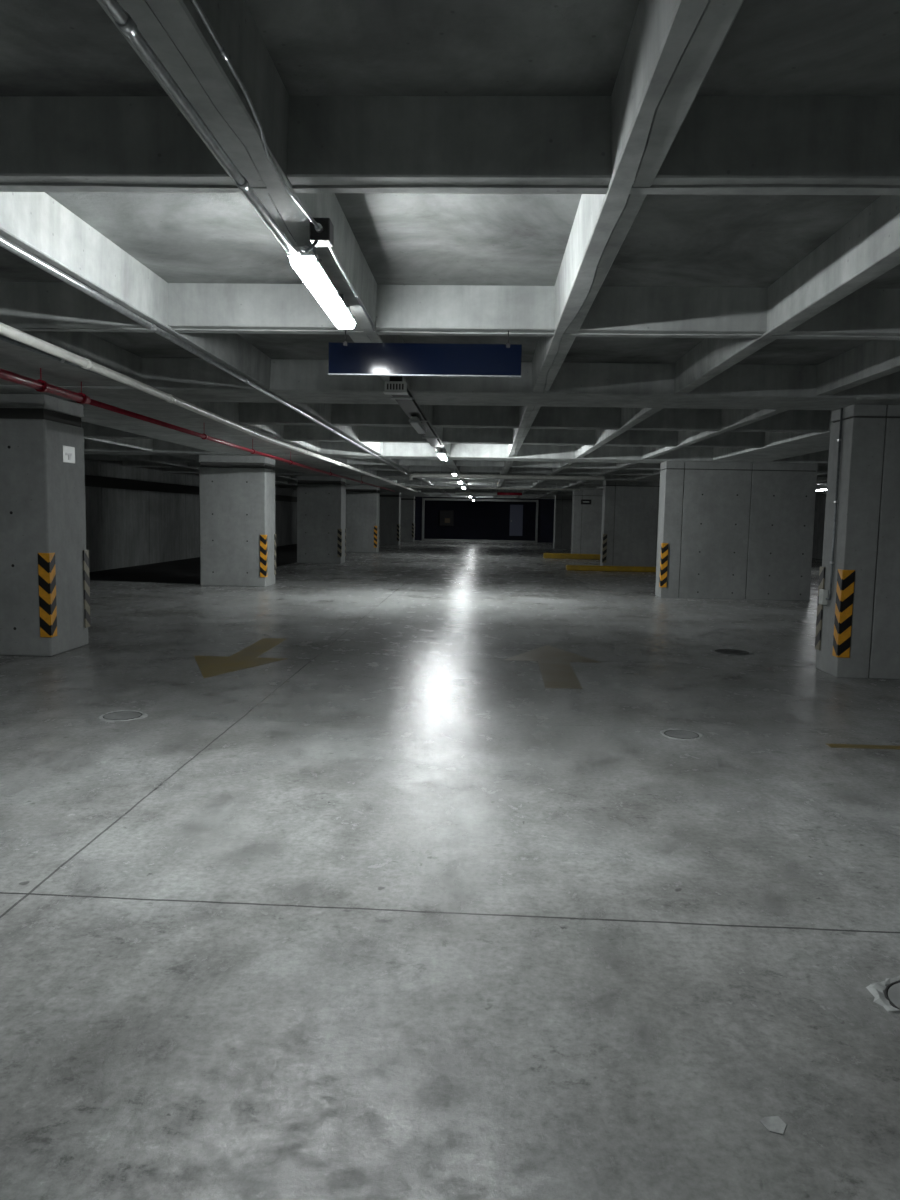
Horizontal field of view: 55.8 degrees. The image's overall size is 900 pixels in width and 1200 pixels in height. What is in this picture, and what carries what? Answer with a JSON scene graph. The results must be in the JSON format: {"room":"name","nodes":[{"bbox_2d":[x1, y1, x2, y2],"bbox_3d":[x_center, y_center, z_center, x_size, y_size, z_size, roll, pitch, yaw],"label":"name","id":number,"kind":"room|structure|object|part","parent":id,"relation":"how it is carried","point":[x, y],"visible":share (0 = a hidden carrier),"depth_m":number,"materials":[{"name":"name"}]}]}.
{"room":"parking garage","nodes":[
{"label":"parking garage","id":0,"kind":"room"},
{"bbox_2d":[84,460,296,571],"bbox_3d":[-8.755,-1.845,23.569,0.250,4.110,64.500,1,6,2],"label":"wall","id":1,"kind":"structure","parent":0,"point":[135,516],"depth_m":23.96,"materials":[{"name":"concrete"}]},
{"bbox_2d":[0,540,899,1199],"bbox_3d":[3.066,-0.425,21.451,23.600,0.260,61.000,1,6,2],"label":"floor","id":2,"kind":"structure","parent":0,"point":[383,908],"depth_m":3.38,"materials":[{"name":"concrete"}]},
{"bbox_2d":[0,393,88,655],"bbox_3d":[-4.681,-0.784,8.954,1.340,2.625,0.831,1,6,2],"label":"concrete pillar","id":3,"kind":"structure","parent":2,"relation":"on","point":[42,495],"depth_m":8.59,"materials":[{"name":"grey concrete"}]},
{"bbox_2d":[38,553,56,636],"bbox_3d":[-4.084,-0.052,8.629,0.119,0.855,0.119,1,6,2],"label":"guard","id":4,"kind":"object","parent":3,"relation":"attached to","point":[46,569],"visible":1,"depth_m":8.58,"materials":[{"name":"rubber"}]},
{"bbox_2d":[62,445,74,463],"bbox_3d":[-3.990,-1.522,8.899,0.008,0.170,0.260,1,6,2],"label":"notice","id":5,"kind":"object","parent":3,"relation":"attached to","point":[68,453],"visible":1,"depth_m":8.88,"materials":[{"name":"white paper"}]},
{"bbox_2d":[83,550,90,627],"bbox_3d":[-4.053,-0.125,9.366,0.119,0.855,0.119,1,6,2],"label":"guard","id":6,"kind":"object","parent":3,"relation":"attached to","point":[85,552],"visible":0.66,"depth_m":9.35,"materials":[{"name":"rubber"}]},
{"bbox_2d":[97,710,147,721],"bbox_3d":[-2.383,0.846,6.214,0.349,0.011,0.356,1,6,2],"label":"drain cover","id":7,"kind":"object","parent":2,"relation":"on","point":[120,715],"visible":1,"depth_m":6.20,"materials":[{"name":"grey metal"}]},
{"bbox_3d":[-2.394,0.846,6.218,0.252,0.006,0.252,1,6,2],"label":"lid","id":8,"kind":"part","parent":7,"relation":"part of","materials":[{"name":"grey metal"}]},
{"bbox_2d":[199,455,274,586],"bbox_3d":[-4.361,-1.623,17.507,1.340,2.625,0.831,1,6,2],"label":"concrete pillar","id":9,"kind":"structure","parent":2,"relation":"on","point":[237,492],"depth_m":17.10,"materials":[{"name":"grey concrete"}]},
{"bbox_2d":[260,535,266,576],"bbox_3d":[-3.764,-0.892,17.182,0.119,0.855,0.119,1,6,2],"label":"guard","id":10,"kind":"object","parent":9,"relation":"attached to","point":[263,538],"visible":1,"depth_m":17.13,"materials":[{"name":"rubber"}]},
{"bbox_2d":[274,534,275,574],"bbox_3d":[-3.733,-0.964,17.919,0.119,0.855,0.119,1,6,2],"label":"guard","id":11,"kind":"object","parent":9,"relation":"attached to","point":[274,534],"visible":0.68,"depth_m":17.88,"materials":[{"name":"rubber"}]},
{"bbox_2d":[194,638,287,677],"bbox_3d":[-2.170,0.584,8.933,1.000,0.004,2.530,1,6,2],"label":"painted arrow","id":12,"kind":"object","parent":2,"relation":"on","point":[209,666],"visible":1,"depth_m":8.65,"materials":[{"name":"yellow paint"}]},
{"bbox_2d":[297,475,345,563],"bbox_3d":[-3.925,-2.453,25.986,1.340,2.625,0.831,1,6,2],"label":"concrete pillar","id":13,"kind":"structure","parent":2,"relation":"on","point":[321,500],"depth_m":25.58,"materials":[{"name":"grey concrete"}]},
{"bbox_2d":[337,529,341,556],"bbox_3d":[-3.328,-1.722,25.661,0.119,0.855,0.119,1,6,2],"label":"guard","id":14,"kind":"object","parent":13,"relation":"attached to","point":[339,542],"visible":1,"depth_m":25.61,"materials":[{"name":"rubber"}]},
{"bbox_2d":[345,485,379,552],"bbox_3d":[-3.546,-3.242,34.039,1.340,2.625,0.830,1,6,2],"label":"concrete pillar","id":15,"kind":"structure","parent":2,"relation":"on","point":[362,502],"depth_m":33.63,"materials":[{"name":"grey concrete"}]},
{"bbox_2d":[374,526,376,547],"bbox_3d":[-2.949,-2.510,33.713,0.119,0.855,0.119,1,6,2],"label":"guard","id":16,"kind":"object","parent":15,"relation":"attached to","point":[375,527],"visible":1,"depth_m":33.65,"materials":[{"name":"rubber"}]},
{"bbox_2d":[379,492,400,544],"bbox_3d":[-3.164,-4.061,42.391,1.340,2.625,0.830,1,6,2],"label":"concrete pillar","id":17,"kind":"structure","parent":2,"relation":"on","point":[390,502],"depth_m":41.97,"materials":[{"name":"grey concrete"}]},
{"bbox_2d":[397,524,399,540],"bbox_3d":[-2.568,-3.329,42.065,0.119,0.855,0.119,1,6,2],"label":"guard","id":18,"kind":"object","parent":17,"relation":"attached to","point":[398,525],"visible":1,"depth_m":42.00,"materials":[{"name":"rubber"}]},
{"bbox_2d":[401,496,414,540],"bbox_3d":[-2.780,-4.839,50.343,1.340,2.625,0.830,1,6,2],"label":"concrete pillar","id":19,"kind":"structure","parent":2,"relation":"on","point":[407,502],"depth_m":49.92,"materials":[{"name":"grey concrete"}]},
{"bbox_2d":[504,645,601,688],"bbox_3d":[1.071,0.658,8.794,1.030,0.004,2.550,1,6,2],"label":"painted arrow","id":20,"kind":"object","parent":2,"relation":"on","point":[556,669],"visible":1,"depth_m":8.80,"materials":[{"name":"yellow paint"}]},
{"bbox_2d":[553,495,572,548],"bbox_3d":[5.834,-3.875,42.217,1.280,2.625,0.800,1,6,2],"label":"concrete pillar","id":21,"kind":"structure","parent":2,"relation":"on","point":[562,504],"depth_m":41.84,"materials":[{"name":"grey concrete"}]},
{"bbox_3d":[5.356,-3.886,42.236,0.324,2.625,0.800,1,6,2],"label":"cast panel","id":22,"kind":"part","parent":21,"relation":"part of","materials":[{"name":"concrete"}]},
{"bbox_3d":[5.989,-3.842,41.911,0.944,2.625,0.200,1,6,2],"label":"cast panel","id":23,"kind":"part","parent":21,"relation":"part of","materials":[{"name":"concrete"}]},
{"bbox_2d":[543,553,599,559],"bbox_3d":[6.087,-1.589,31.518,5.220,0.190,0.300,1,6,2],"label":"kerb","id":24,"kind":"object","parent":2,"relation":"on","point":[545,555],"visible":0.45,"depth_m":31.44,"materials":[{"name":"yellow paint"}]},
{"bbox_2d":[571,489,602,553],"bbox_3d":[5.432,-3.033,33.617,1.160,2.625,0.700,1,6,2],"label":"concrete pillar","id":25,"kind":"structure","parent":2,"relation":"on","point":[586,518],"depth_m":33.28,"materials":[{"name":"grey concrete"}]},
{"bbox_3d":[5.005,-3.042,33.634,0.304,2.625,0.700,1,6,2],"label":"cast panel","id":26,"kind":"part","parent":25,"relation":"part of","materials":[{"name":"concrete"}]},
{"bbox_2d":[581,499,590,503],"bbox_3d":[5.312,-3.828,33.175,0.400,0.190,0.028,1,6,2],"label":"sign","id":27,"kind":"object","parent":25,"relation":"attached to","point":[583,501],"visible":1,"depth_m":33.16,"materials":[{"name":"black plastic"}]},
{"bbox_3d":[5.580,-3.005,33.362,0.844,2.625,0.200,1,6,2],"label":"cast panel","id":28,"kind":"part","parent":25,"relation":"part of","materials":[{"name":"concrete"}]},
{"bbox_2d":[566,565,655,571],"bbox_3d":[5.882,-0.882,24.531,5.040,0.150,0.250,1,6,2],"label":"kerb","id":29,"kind":"object","parent":2,"relation":"on","point":[568,567],"visible":0.56,"depth_m":24.46,"materials":[{"name":"yellow paint"}]},
{"bbox_2d":[600,480,659,566],"bbox_3d":[5.965,-2.206,25.354,2.800,2.625,0.550,1,6,2],"label":"concrete pillar","id":30,"kind":"structure","parent":2,"relation":"on","point":[630,509],"depth_m":25.10,"materials":[{"name":"grey concrete"}]},
{"bbox_2d":[602,534,606,562],"bbox_3d":[4.589,-1.532,25.246,0.119,0.855,0.119,1,6,2],"label":"guard","id":31,"kind":"object","parent":30,"relation":"attached to","point":[604,542],"visible":1,"depth_m":25.19,"materials":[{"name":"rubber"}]},
{"bbox_3d":[4.713,-2.234,25.403,0.294,2.625,0.550,1,6,2],"label":"cast panel","id":32,"kind":"part","parent":30,"relation":"part of","materials":[{"name":"concrete"}]},
{"bbox_3d":[6.740,-2.171,25.148,1.234,2.625,0.200,1,6,2],"label":"cast panel","id":33,"kind":"part","parent":30,"relation":"part of","materials":[{"name":"concrete"}]},
{"bbox_2d":[660,728,703,739],"bbox_3d":[1.637,0.945,5.975,0.311,0.012,0.317,1,6,2],"label":"drain cover","id":34,"kind":"object","parent":2,"relation":"on","point":[677,734],"visible":1,"depth_m":5.97,"materials":[{"name":"grey metal"}]},
{"bbox_3d":[1.628,0.945,5.978,0.222,0.006,0.222,1,6,2],"label":"lid","id":35,"kind":"part","parent":34,"relation":"part of","materials":[{"name":"grey metal"}]},
{"bbox_2d":[711,648,753,655],"bbox_3d":[3.250,0.597,9.794,0.486,0.012,0.483,1,6,2],"label":"drain cover","id":36,"kind":"object","parent":2,"relation":"on","point":[720,651],"visible":1,"depth_m":9.79,"materials":[{"name":"grey metal"}]},
{"bbox_3d":[3.250,0.598,9.798,0.355,0.006,0.355,1,6,2],"label":"lid","id":37,"kind":"part","parent":36,"relation":"part of","materials":[{"name":"grey metal"}]},
{"bbox_2d":[655,461,817,600],"bbox_3d":[5.552,-1.349,16.604,2.850,2.625,0.551,1,6,2],"label":"concrete pillar","id":38,"kind":"structure","parent":2,"relation":"on","point":[732,530],"depth_m":16.33,"materials":[{"name":"grey concrete"}]},
{"bbox_2d":[659,543,668,586],"bbox_3d":[4.151,-0.676,16.498,0.119,0.855,0.119,1,6,2],"label":"guard","id":39,"kind":"object","parent":38,"relation":"attached to","point":[664,546],"visible":1,"depth_m":16.45,"materials":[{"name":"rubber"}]},
{"bbox_3d":[4.300,-1.377,16.655,0.344,2.625,0.550,1,6,2],"label":"cast panel","id":40,"kind":"part","parent":38,"relation":"part of","materials":[{"name":"concrete"}]},
{"bbox_3d":[5.110,-1.342,16.448,1.268,2.625,0.201,1,6,2],"label":"cast panel","id":41,"kind":"part","parent":38,"relation":"part of","materials":[{"name":"concrete"}]},
{"bbox_3d":[6.362,-1.313,16.398,1.214,2.625,0.201,1,6,2],"label":"cast panel","id":42,"kind":"part","parent":38,"relation":"part of","materials":[{"name":"concrete"}]},
{"bbox_2d":[760,1116,785,1134],"bbox_3d":[0.812,1.312,2.122,0.057,0.003,0.065,-1,6,-16],"label":"mortar splash","id":43,"kind":"object","parent":2,"relation":"on","point":[774,1124],"visible":1,"depth_m":2.12,"materials":[{"name":"grey concrete"}]},
{"bbox_2d":[816,404,899,678],"bbox_3d":[5.231,-0.542,8.386,2.840,2.625,0.540,1,6,2],"label":"concrete pillar","id":44,"kind":"structure","parent":2,"relation":"on","point":[867,533],"depth_m":8.20,"materials":[{"name":"grey concrete"}]},
{"bbox_2d":[815,566,824,649],"bbox_3d":[3.854,0.086,8.732,0.119,0.855,0.119,1,6,2],"label":"guard","id":45,"kind":"object","parent":44,"relation":"attached to","point":[822,569],"visible":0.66,"depth_m":8.72,"materials":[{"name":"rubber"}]},
{"bbox_2d":[819,589,827,604],"bbox_3d":[3.777,-0.031,8.608,0.056,0.150,0.110,1,6,2],"label":"switch box","id":46,"kind":"object","parent":44,"relation":"attached to","point":[823,594],"visible":1,"depth_m":8.56,"materials":[{"name":"white plastic"}]},
{"bbox_2d":[826,408,842,599],"bbox_3d":[3.803,-0.936,8.411,0.031,1.890,0.114,1,6,2],"label":"conduit","id":47,"kind":"object","parent":44,"relation":"attached to","point":[832,562],"visible":1,"depth_m":8.37,"materials":[{"name":"metal"}]},
{"bbox_2d":[832,569,854,657],"bbox_3d":[3.835,0.130,8.284,0.119,0.855,0.119,1,6,2],"label":"guard","id":48,"kind":"object","parent":44,"relation":"attached to","point":[842,623],"visible":1,"depth_m":8.24,"materials":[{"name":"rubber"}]},
{"bbox_3d":[4.780,-0.536,8.234,1.318,2.625,0.200,1,6,2],"label":"cast panel","id":49,"kind":"part","parent":44,"relation":"part of","materials":[{"name":"concrete"}]},
{"bbox_2d":[826,744,899,748],"bbox_3d":[3.334,1.004,5.726,1.550,0.004,0.090,1,6,2],"label":"painted line","id":50,"kind":"object","parent":2,"relation":"on","point":[829,745],"visible":1,"depth_m":5.74,"materials":[{"name":"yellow paint"}]},
{"bbox_2d":[866,975,899,1013],"bbox_3d":[1.507,1.267,2.661,0.347,0.018,0.347,1,6,2],"label":"drain cover","id":51,"kind":"object","parent":2,"relation":"on","point":[893,988],"visible":1,"depth_m":2.72,"materials":[{"name":"grey metal"}]},
{"bbox_3d":[1.514,1.269,2.675,0.244,0.006,0.244,1,6,2],"label":"lid","id":52,"kind":"part","parent":51,"relation":"part of","materials":[{"name":"grey metal"}]},
{"bbox_2d":[0,0,899,498],"bbox_3d":[3.196,-3.579,22.897,23.600,0.482,64.500,1,6,2],"label":"ceiling","id":53,"kind":"structure","parent":0,"point":[683,216],"depth_m":3.94,"materials":[{"name":"concrete"}]},
{"bbox_2d":[0,368,90,404],"bbox_3d":[-3.538,-1.350,2.405,0.099,0.199,10.750,1,6,2],"label":"pipe","id":54,"kind":"object","parent":53,"relation":"attached to","point":[39,385],"visible":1,"depth_m":6.93,"materials":[{"name":"metal"}]},
{"bbox_2d":[0,335,117,381],"bbox_3d":[-2.753,-1.298,2.251,0.066,0.071,10.500,1,6,2],"label":"conduit","id":55,"kind":"object","parent":53,"relation":"attached to","point":[3,338],"visible":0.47,"depth_m":5.42,"materials":[{"name":"metal"}]},
{"bbox_2d":[101,0,300,256],"bbox_3d":[-0.802,-1.099,0.185,0.062,0.108,6.517,1,6,3],"label":"conduit","id":56,"kind":"object","parent":53,"relation":"attached to","point":[123,20],"visible":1,"depth_m":2.17,"materials":[{"name":"metal"}]},
{"bbox_2d":[0,236,406,473],"bbox_3d":[-1.629,-2.045,9.372,0.053,0.092,24.900,1,6,2],"label":"conduit","id":57,"kind":"object","parent":53,"relation":"attached to","point":[6,244],"visible":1,"depth_m":4.93,"materials":[{"name":"metal"}]},
{"bbox_2d":[0,322,417,491],"bbox_3d":[-2.091,-2.559,15.425,0.074,0.204,37.000,1,6,2],"label":"drain pipe","id":58,"kind":"object","parent":53,"relation":"hanging from","point":[6,330],"visible":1,"depth_m":6.64,"materials":[{"name":"white plastic"}]},
{"bbox_2d":[89,399,394,491],"bbox_3d":[-2.764,-3.129,20.808,0.078,0.248,26.240,1,6,2],"label":"pipe","id":59,"kind":"object","parent":53,"relation":"attached to","point":[203,436],"visible":0.98,"depth_m":10.93,"materials":[{"name":"metal"}]},
{"bbox_2d":[191,0,318,227],"bbox_3d":[-0.656,-1.152,0.096,0.053,0.083,6.361,1,6,2],"label":"conduit","id":60,"kind":"object","parent":53,"relation":"attached to","point":[196,4],"visible":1,"depth_m":2.37,"materials":[{"name":"metal"}]},
{"bbox_2d":[287,245,355,328],"bbox_3d":[-0.582,-1.480,4.023,0.112,0.132,1.220,1,6,2],"label":"light","id":61,"kind":"object","parent":53,"relation":"attached to","point":[308,267],"visible":0.92,"depth_m":3.80,"materials":[{"name":"white plastic"}]},
{"bbox_2d":[309,218,333,246],"bbox_3d":[-0.502,-1.434,3.305,0.080,0.085,0.120,1,6,2],"label":"junction box","id":62,"kind":"object","parent":53,"relation":"attached to","point":[324,235],"visible":0.82,"depth_m":3.28,"materials":[{"name":"black plastic"}]},
{"bbox_2d":[301,241,317,252],"bbox_3d":[-0.563,-1.387,3.352,0.049,0.064,0.161,-2,6,-28],"label":"cable","id":63,"kind":"object","parent":62,"relation":"attached to","point":[305,249],"visible":1,"depth_m":3.30,"materials":[{"name":"metal"}]},
{"bbox_2d":[328,247,374,331],"bbox_3d":[-0.486,-1.556,4.308,0.032,0.048,1.892,1,6,1],"label":"conduit","id":64,"kind":"object","parent":53,"relation":"attached to","point":[338,263],"visible":0.88,"depth_m":4.19,"materials":[{"name":"metal"}]},
{"bbox_2d":[383,376,407,394],"bbox_3d":[-0.431,-1.734,6.787,0.190,0.171,0.112,1,6,2],"label":"box","id":65,"kind":"object","parent":53,"relation":"attached to","point":[396,385],"visible":0.98,"depth_m":6.74,"materials":[{"name":"grey metal"}]},
{"bbox_2d":[390,389,440,445],"bbox_3d":[-0.336,-2.143,10.464,0.220,0.052,5.800,1,6,2],"label":"cable tray","id":66,"kind":"object","parent":53,"relation":"attached to","point":[407,403],"visible":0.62,"depth_m":9.04,"materials":[{"name":"grey metal"}]},
{"bbox_2d":[409,417,425,433],"bbox_3d":[-0.366,-2.011,9.774,0.112,0.085,1.220,1,6,2],"label":"light","id":67,"kind":"object","parent":66,"relation":"attached to","point":[415,422],"visible":1,"depth_m":9.46,"materials":[{"name":"grey"}]},
{"bbox_2d":[328,330,521,377],"bbox_3d":[-0.158,-1.550,5.326,1.212,0.289,0.030,1,6,2],"label":"sign board","id":68,"kind":"object","parent":53,"relation":"hanging from","point":[345,358],"visible":0.95,"depth_m":5.32,"materials":[{"name":"blue metal"}]},
{"bbox_2d":[410,486,454,488],"bbox_3d":[-0.613,-4.171,29.988,1.600,0.449,0.070,1,6,2],"label":"pipe","id":69,"kind":"object","parent":53,"relation":"hanging from","point":[410,486],"visible":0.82,"depth_m":29.98,"materials":[{"name":"white plastic"}]},
{"bbox_2d":[438,449,446,460],"bbox_3d":[-0.128,-2.553,14.941,0.112,0.127,1.220,1,6,2],"label":"light","id":70,"kind":"object","parent":53,"relation":"attached to","point":[441,454],"visible":1,"depth_m":14.53,"materials":[{"name":"white plastic"}]},
{"bbox_2d":[438,454,446,460],"bbox_3d":[-0.129,-2.505,14.945,0.100,0.030,1.200,1,6,2],"label":"diffuser","id":71,"kind":"object","parent":70,"relation":"attached to","point":[442,456],"depth_m":14.72,"materials":[{"name":"white plastic"}]},
{"bbox_2d":[455,492,496,494],"bbox_3d":[1.103,-4.681,35.699,1.750,0.494,0.100,1,6,2],"label":"pipe","id":72,"kind":"object","parent":53,"relation":"hanging from","point":[477,493],"visible":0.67,"depth_m":35.67,"materials":[{"name":"white metal"}]},
{"bbox_2d":[409,470,603,479],"bbox_3d":[1.443,-3.290,21.792,5.000,0.514,0.100,1,6,2],"label":"pipe","id":73,"kind":"object","parent":53,"relation":"hanging from","point":[411,476],"visible":0.91,"depth_m":21.77,"materials":[{"name":"white plastic"}]},
{"bbox_2d":[497,490,521,495],"bbox_3d":[2.506,-4.644,35.644,1.040,0.504,0.120,1,6,2],"label":"pipe","id":74,"kind":"object","parent":53,"relation":"hanging from","point":[498,493],"visible":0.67,"depth_m":35.62,"materials":[{"name":"metal"}]},
{"bbox_2d":[469,482,579,490],"bbox_3d":[2.558,-4.033,29.265,3.800,0.464,0.060,1,6,2],"label":"pipe","id":75,"kind":"object","parent":53,"relation":"hanging from","point":[492,482],"visible":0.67,"depth_m":29.26,"materials":[{"name":"white metal"}]},
{"bbox_2d":[816,485,826,490],"bbox_3d":[11.096,-3.349,25.352,0.112,0.172,1.220,1,6,2],"label":"light","id":76,"kind":"object","parent":53,"relation":"attached to","point":[817,488],"visible":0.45,"depth_m":25.36,"materials":[{"name":"white"}]},
{"bbox_2d":[423,497,537,540],"bbox_3d":[4.520,-5.202,55.215,23.600,3.160,0.200,1,6,2],"label":"wall","id":77,"kind":"structure","parent":0,"point":[472,520],"depth_m":55.23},
{"bbox_2d":[439,510,452,525],"bbox_3d":[-0.234,-5.307,55.174,0.900,1.000,0.220,1,6,2],"label":"upper cabinet","id":78,"kind":"object","parent":77,"relation":"attached to","point":[445,517],"visible":1,"depth_m":55.08,"materials":[{"name":"black plastic"}]},
{"bbox_2d":[509,505,522,535],"bbox_3d":[4.293,-5.162,55.073,0.840,2.000,0.070,1,6,2],"label":"metal door","id":79,"kind":"structure","parent":77,"relation":"in","point":[516,511],"depth_m":55.06,"materials":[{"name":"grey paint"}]},
{"bbox_2d":[415,497,554,542],"bbox_3d":[4.375,-4.856,51.786,23.600,2.640,0.300,1,6,2],"label":"wall","id":80,"kind":"structure","parent":0,"point":[545,506],"depth_m":51.64,"materials":[{"name":"grey concrete"}]},
{"bbox_2d":[424,539,534,541],"bbox_3d":[1.795,-3.635,51.913,6.810,0.090,0.300,1,6,2],"label":"trim","id":81,"kind":"structure","parent":80,"relation":"attached to","point":[424,539],"depth_m":51.77,"materials":[{"name":"concrete"}]},
{"bbox_2d":[422,498,538,541],"bbox_3d":[1.821,-4.871,51.862,7.050,2.560,0.360,1,6,2],"label":"trim","id":82,"kind":"structure","parent":80,"relation":"attached to","point":[423,499],"depth_m":51.60,"materials":[{"name":"concrete"}]},
{"bbox_2d":[812,494,825,558],"bbox_3d":[15.054,-1.779,22.574,0.200,3.160,64.500,1,6,2],"label":"wall","id":83,"kind":"structure","parent":0,"point":[820,503],"depth_m":35.71,"materials":[{"name":"concrete"}]}
]}

